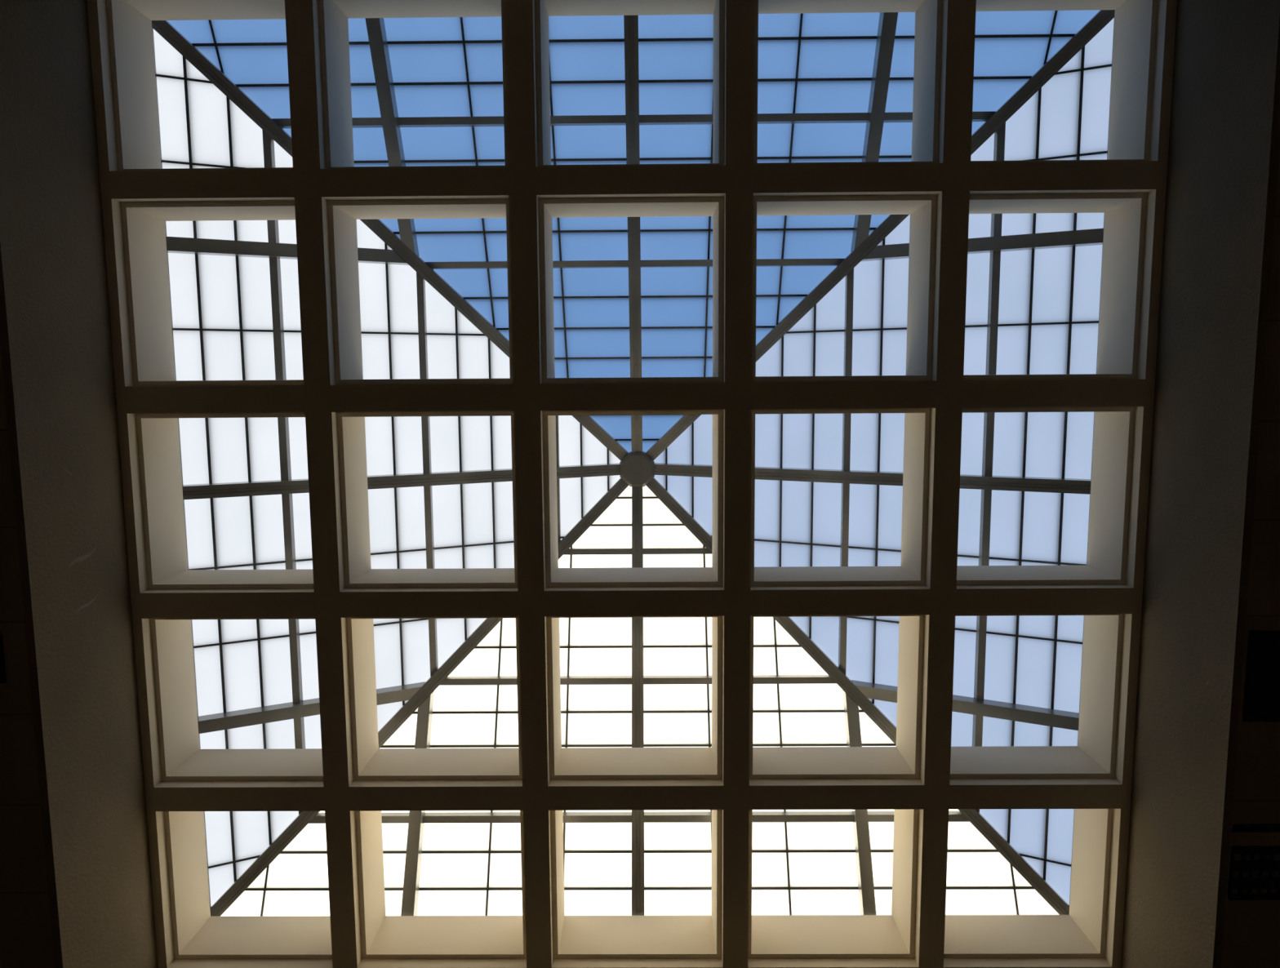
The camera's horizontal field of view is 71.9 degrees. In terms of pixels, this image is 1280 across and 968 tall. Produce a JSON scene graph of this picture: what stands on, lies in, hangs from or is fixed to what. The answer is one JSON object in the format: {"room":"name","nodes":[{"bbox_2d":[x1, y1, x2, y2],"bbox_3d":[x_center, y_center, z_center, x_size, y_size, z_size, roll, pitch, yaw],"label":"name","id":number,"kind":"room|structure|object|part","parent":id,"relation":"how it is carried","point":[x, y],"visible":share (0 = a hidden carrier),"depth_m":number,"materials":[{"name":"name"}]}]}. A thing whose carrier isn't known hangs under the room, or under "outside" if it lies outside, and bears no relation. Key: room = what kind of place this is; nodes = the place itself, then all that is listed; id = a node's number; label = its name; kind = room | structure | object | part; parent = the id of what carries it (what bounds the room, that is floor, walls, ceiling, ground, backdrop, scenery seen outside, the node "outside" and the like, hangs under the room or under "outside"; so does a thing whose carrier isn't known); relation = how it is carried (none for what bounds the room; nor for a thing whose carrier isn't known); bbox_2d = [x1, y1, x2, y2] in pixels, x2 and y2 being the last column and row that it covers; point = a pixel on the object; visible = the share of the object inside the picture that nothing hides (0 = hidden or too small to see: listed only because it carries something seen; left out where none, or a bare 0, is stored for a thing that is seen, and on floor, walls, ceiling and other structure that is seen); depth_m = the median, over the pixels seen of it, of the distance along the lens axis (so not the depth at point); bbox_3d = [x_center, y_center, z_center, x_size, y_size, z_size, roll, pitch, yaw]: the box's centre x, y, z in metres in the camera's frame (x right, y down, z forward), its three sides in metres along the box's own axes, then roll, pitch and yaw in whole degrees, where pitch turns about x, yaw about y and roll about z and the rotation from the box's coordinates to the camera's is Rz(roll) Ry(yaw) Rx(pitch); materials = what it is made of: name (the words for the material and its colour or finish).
{"room":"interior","nodes":[
{"label":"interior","id":0,"kind":"room"},
{"bbox_2d":[0,0,158,967],"bbox_3d":[-3.757,0.205,5.863,0.054,1.020,7.425,0,-84,1],"label":"wall","id":1,"kind":"structure","parent":0,"point":[56,346],"depth_m":5.77,"materials":[{"name":"beige paint"}]},
{"bbox_2d":[87,0,1177,967],"bbox_3d":[-0.045,0.091,6.634,7.464,0.600,7.425,0,-84,1],"label":"grid","id":2,"kind":"object","parent":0,"point":[351,780],"visible":0.99,"depth_m":6.45,"materials":[{"name":"beige paint"}]},
{"bbox_2d":[151,9,1115,916],"bbox_3d":[-0.034,-0.057,7.940,7.800,2.030,7.800,0,-84,1],"label":"skylight","id":3,"kind":"object","parent":2,"relation":"on","point":[633,296],"visible":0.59,"depth_m":7.57,"materials":[{"name":"clear glass"}]},
{"bbox_3d":[-3.485,-2.858,6.938,0.952,0.503,1.958,0,-84,1],"label":"translucent panel","id":4,"kind":"part","parent":3,"relation":"part of","materials":[{"name":"glass"}]},
{"bbox_3d":[-3.470,-0.921,7.156,0.952,0.503,1.942,0,-84,1],"label":"translucent panel","id":5,"kind":"part","parent":3,"relation":"part of","materials":[{"name":"white glass"}]},
{"bbox_3d":[-3.457,1.009,7.374,0.952,0.503,1.942,0,-84,1],"label":"translucent panel","id":6,"kind":"part","parent":3,"relation":"part of","materials":[{"name":"white glass"}]},
{"bbox_3d":[-3.443,2.946,7.593,0.952,0.503,1.958,0,-84,1],"label":"translucent panel","id":7,"kind":"part","parent":3,"relation":"part of","materials":[{"name":"white glass"}]},
{"bbox_3d":[-2.985,-3.361,6.876,1.958,0.503,0.952,0,-84,1],"label":"translucent panel","id":8,"kind":"part","parent":3,"relation":"part of","materials":[{"name":"blue glass"}]},
{"bbox_3d":[-2.936,3.443,7.645,1.958,0.503,0.952,0,-84,1],"label":"translucent panel","id":9,"kind":"part","parent":3,"relation":"part of","materials":[{"name":"white glass"}]},
{"bbox_3d":[-2.498,-2.446,7.468,1.006,0.530,1.006,0,-84,1],"label":"translucent panel","id":10,"kind":"part","parent":3,"relation":"part of","materials":[{"name":"white glass"}]},
{"bbox_3d":[-2.498,-2.446,7.468,1.006,0.530,1.006,0,-84,1],"label":"translucent panel","id":11,"kind":"part","parent":3,"relation":"part of","materials":[{"name":"glass"}]},
{"bbox_3d":[-2.459,-0.983,7.648,1.062,0.558,1.942,0,-84,1],"label":"translucent panel","id":12,"kind":"part","parent":3,"relation":"part of","materials":[{"name":"white glass"}]},
{"bbox_3d":[-2.463,2.412,8.017,1.006,0.530,1.006,0,-84,1],"label":"translucent panel","id":13,"kind":"part","parent":3,"relation":"part of","materials":[{"name":"white glass"}]},
{"bbox_3d":[-2.445,0.946,7.866,1.062,0.558,1.942,0,-84,1],"label":"translucent panel","id":14,"kind":"part","parent":3,"relation":"part of","materials":[{"name":"white glass"}]},
{"bbox_3d":[-2.463,2.412,8.017,1.006,0.530,1.006,0,-84,1],"label":"translucent panel","id":15,"kind":"part","parent":3,"relation":"part of","materials":[{"name":"white glass"}]},
{"bbox_3d":[-1.369,-1.023,8.180,1.109,0.581,1.885,0,-84,1],"label":"translucent panel","id":16,"kind":"part","parent":3,"relation":"part of","materials":[{"name":"white glass"}]},
{"bbox_3d":[-1.355,0.850,8.392,1.109,0.581,1.885,0,-84,1],"label":"translucent panel","id":17,"kind":"part","parent":3,"relation":"part of","materials":[{"name":"glass"}]},
{"bbox_3d":[-1.035,-3.373,6.859,1.942,0.503,0.952,0,-84,1],"label":"translucent panel","id":18,"kind":"part","parent":3,"relation":"part of","materials":[{"name":"blue glass"}]},
{"bbox_3d":[-1.024,-2.429,7.472,1.942,0.558,1.062,0,-84,1],"label":"translucent panel","id":19,"kind":"part","parent":3,"relation":"part of","materials":[{"name":"glass"}]},
{"bbox_3d":[-0.986,3.431,7.627,1.942,0.503,0.952,0,-84,1],"label":"translucent panel","id":20,"kind":"part","parent":3,"relation":"part of","materials":[{"name":"white glass"}]},
{"bbox_3d":[-0.989,2.373,8.015,1.942,0.558,1.062,0,-84,1],"label":"translucent panel","id":21,"kind":"part","parent":3,"relation":"part of","materials":[{"name":"white glass"}]},
{"bbox_3d":[-0.983,-1.411,8.133,1.885,0.581,1.109,0,-84,1],"label":"translucent panel","id":22,"kind":"part","parent":3,"relation":"part of","materials":[{"name":"blue glass"}]},
{"bbox_3d":[-0.964,1.234,8.432,1.885,0.581,1.109,0,-84,1],"label":"translucent panel","id":23,"kind":"part","parent":3,"relation":"part of","materials":[{"name":"white glass"}]},
{"bbox_3d":[-0.418,-0.531,8.702,0.776,0.415,0.776,0,-84,1],"label":"translucent panel","id":24,"kind":"part","parent":3,"relation":"part of","materials":[{"name":"white glass"}]},
{"bbox_3d":[-0.413,0.241,8.789,0.776,0.415,0.776,0,-84,1],"label":"translucent panel","id":25,"kind":"part","parent":3,"relation":"part of","materials":[{"name":"white glass"}]},
{"bbox_3d":[-0.413,0.241,8.789,0.776,0.415,0.776,0,-84,1],"label":"translucent panel","id":26,"kind":"part","parent":3,"relation":"part of","materials":[{"name":"white glass"}]},
{"bbox_3d":[-0.418,-0.531,8.702,0.776,0.415,0.776,0,-84,1],"label":"translucent panel","id":27,"kind":"part","parent":3,"relation":"part of","materials":[{"name":"blue glass"}]},
{"bbox_3d":[-0.028,-0.140,8.671,0.297,0.009,0.297,0,-84,1],"label":"plate","id":28,"kind":"part","parent":3,"relation":"part of","materials":[{"name":"brown metal"}]},
{"bbox_3d":[0.358,-0.536,8.695,0.776,0.415,0.776,0,-84,1],"label":"translucent panel","id":29,"kind":"part","parent":3,"relation":"part of","materials":[{"name":"blue glass"}]},
{"bbox_3d":[0.364,0.236,8.782,0.776,0.415,0.776,0,-84,1],"label":"translucent panel","id":30,"kind":"part","parent":3,"relation":"part of","materials":[{"name":"glass"}]},
{"bbox_3d":[0.358,-0.536,8.695,0.776,0.415,0.776,0,-84,1],"label":"translucent panel","id":31,"kind":"part","parent":3,"relation":"part of","materials":[{"name":"glass"}]},
{"bbox_3d":[0.364,0.236,8.782,0.776,0.415,0.776,0,-84,1],"label":"translucent panel","id":32,"kind":"part","parent":3,"relation":"part of","materials":[{"name":"glass"}]},
{"bbox_3d":[0.921,1.222,8.415,1.885,0.581,1.109,0,-84,1],"label":"translucent panel","id":33,"kind":"part","parent":3,"relation":"part of","materials":[{"name":"glass"}]},
{"bbox_3d":[0.902,-1.423,8.116,1.885,0.581,1.109,0,-84,1],"label":"translucent panel","id":34,"kind":"part","parent":3,"relation":"part of","materials":[{"name":"blue glass"}]},
{"bbox_3d":[0.952,2.361,7.997,1.942,0.558,1.062,0,-84,1],"label":"translucent panel","id":35,"kind":"part","parent":3,"relation":"part of","materials":[{"name":"white glass"}]},
{"bbox_3d":[0.955,3.419,7.609,1.942,0.503,0.952,0,-84,1],"label":"translucent panel","id":36,"kind":"part","parent":3,"relation":"part of","materials":[{"name":"glass"}]},
{"bbox_3d":[0.918,-2.441,7.455,1.942,0.558,1.062,0,-84,1],"label":"translucent panel","id":37,"kind":"part","parent":3,"relation":"part of","materials":[{"name":"blue glass"}]},
{"bbox_3d":[0.906,-3.385,6.841,1.942,0.503,0.952,0,-84,1],"label":"translucent panel","id":38,"kind":"part","parent":3,"relation":"part of","materials":[{"name":"blue glass"}]},
{"bbox_3d":[1.306,0.834,8.367,1.109,0.581,1.885,0,-84,1],"label":"translucent panel","id":39,"kind":"part","parent":3,"relation":"part of","materials":[{"name":"glass"}]},
{"bbox_3d":[1.293,-1.039,8.156,1.109,0.581,1.885,0,-84,1],"label":"translucent panel","id":40,"kind":"part","parent":3,"relation":"part of","materials":[{"name":"white glass"}]},
{"bbox_3d":[2.426,2.382,7.973,1.006,0.530,1.006,0,-84,1],"label":"translucent panel","id":41,"kind":"part","parent":3,"relation":"part of","materials":[{"name":"white glass"}]},
{"bbox_3d":[2.387,0.916,7.821,1.062,0.558,1.942,0,-84,1],"label":"translucent panel","id":42,"kind":"part","parent":3,"relation":"part of","materials":[{"name":"glass"}]},
{"bbox_3d":[2.373,-1.013,7.604,1.062,0.558,1.942,0,-84,1],"label":"translucent panel","id":43,"kind":"part","parent":3,"relation":"part of","materials":[{"name":"glass"}]},
{"bbox_3d":[2.426,2.382,7.973,1.006,0.530,1.006,0,-84,1],"label":"translucent panel","id":44,"kind":"part","parent":3,"relation":"part of","materials":[{"name":"glass"}]},
{"bbox_3d":[2.391,-2.476,7.424,1.006,0.530,1.006,0,-84,1],"label":"translucent panel","id":45,"kind":"part","parent":3,"relation":"part of","materials":[{"name":"blue glass"}]},
{"bbox_3d":[2.391,-2.476,7.424,1.006,0.530,1.006,0,-84,1],"label":"translucent panel","id":46,"kind":"part","parent":3,"relation":"part of","materials":[{"name":"glass"}]},
{"bbox_3d":[2.905,3.407,7.592,1.958,0.503,0.952,0,-84,1],"label":"translucent panel","id":47,"kind":"part","parent":3,"relation":"part of","materials":[{"name":"glass"}]},
{"bbox_3d":[2.856,-3.397,6.823,1.958,0.503,0.952,0,-84,1],"label":"translucent panel","id":48,"kind":"part","parent":3,"relation":"part of","materials":[{"name":"blue glass"}]},
{"bbox_3d":[3.405,2.904,7.531,0.952,0.503,1.958,0,-84,1],"label":"translucent panel","id":49,"kind":"part","parent":3,"relation":"part of","materials":[{"name":"glass"}]},
{"bbox_3d":[3.390,0.967,7.312,0.952,0.503,1.942,0,-84,1],"label":"translucent panel","id":50,"kind":"part","parent":3,"relation":"part of","materials":[{"name":"glass"}]},
{"bbox_3d":[3.377,-0.963,7.094,0.952,0.503,1.942,0,-84,1],"label":"translucent panel","id":51,"kind":"part","parent":3,"relation":"part of","materials":[{"name":"white glass"}]},
{"bbox_3d":[3.363,-2.901,6.875,0.952,0.503,1.958,0,-84,1],"label":"translucent panel","id":52,"kind":"part","parent":3,"relation":"part of","materials":[{"name":"glass"}]},
{"bbox_2d":[0,148,1279,967],"bbox_3d":[-0.055,0.229,5.412,18.000,0.180,18.000,0,-84,1],"label":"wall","id":53,"kind":"structure","parent":0,"point":[1251,928],"depth_m":5.48,"materials":[{"name":"cream painted plaster"}]},
{"bbox_2d":[0,635,6,683],"bbox_3d":[-4.243,1.085,5.446,0.630,0.014,0.302,0,-84,1],"label":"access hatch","id":54,"kind":"object","parent":53,"relation":"attached to","point":[2,670],"visible":1,"depth_m":5.44,"materials":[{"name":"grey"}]},
{"bbox_2d":[1226,845,1279,900],"bbox_3d":[4.046,2.438,5.527,0.690,0.018,0.350,0,-84,1],"label":"ceiling vent","id":55,"kind":"object","parent":53,"relation":"in","point":[1254,870],"visible":1,"depth_m":5.52,"materials":[{"name":"grey metal"}]},
{"bbox_3d":[4.047,2.595,5.543,0.690,0.014,0.035,0,-84,1],"label":"blade","id":56,"kind":"part","parent":55,"relation":"part of","materials":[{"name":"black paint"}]},
{"bbox_3d":[4.046,2.505,5.532,0.690,0.014,0.063,0,-84,1],"label":"blade","id":57,"kind":"part","parent":55,"relation":"part of","materials":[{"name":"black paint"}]},
{"bbox_3d":[4.045,2.388,5.519,0.690,0.014,0.060,0,-84,1],"label":"blade","id":58,"kind":"part","parent":55,"relation":"part of","materials":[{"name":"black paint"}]},
{"bbox_3d":[4.045,2.287,5.508,0.690,0.014,0.046,0,-84,1],"label":"blade","id":59,"kind":"part","parent":55,"relation":"part of","materials":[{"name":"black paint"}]},
{"bbox_2d":[1231,823,1279,832],"bbox_3d":[4.074,2.145,5.495,0.750,0.015,0.050,0,-84,1],"label":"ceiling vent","id":60,"kind":"object","parent":53,"relation":"in","point":[1237,828],"visible":1,"depth_m":5.50,"materials":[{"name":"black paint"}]},
{"bbox_2d":[1242,631,1279,721],"bbox_3d":[4.020,1.174,5.387,0.630,0.014,0.570,0,-84,1],"label":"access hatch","id":61,"kind":"object","parent":53,"relation":"attached to","point":[1261,703],"visible":1,"depth_m":5.39,"materials":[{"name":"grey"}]},
{"bbox_2d":[1120,0,1279,967],"bbox_3d":[3.654,0.159,5.795,0.052,1.020,7.425,0,-84,1],"label":"wall","id":62,"kind":"structure","parent":0,"point":[1224,148],"depth_m":5.69,"materials":[{"name":"beige paint"}]}
]}

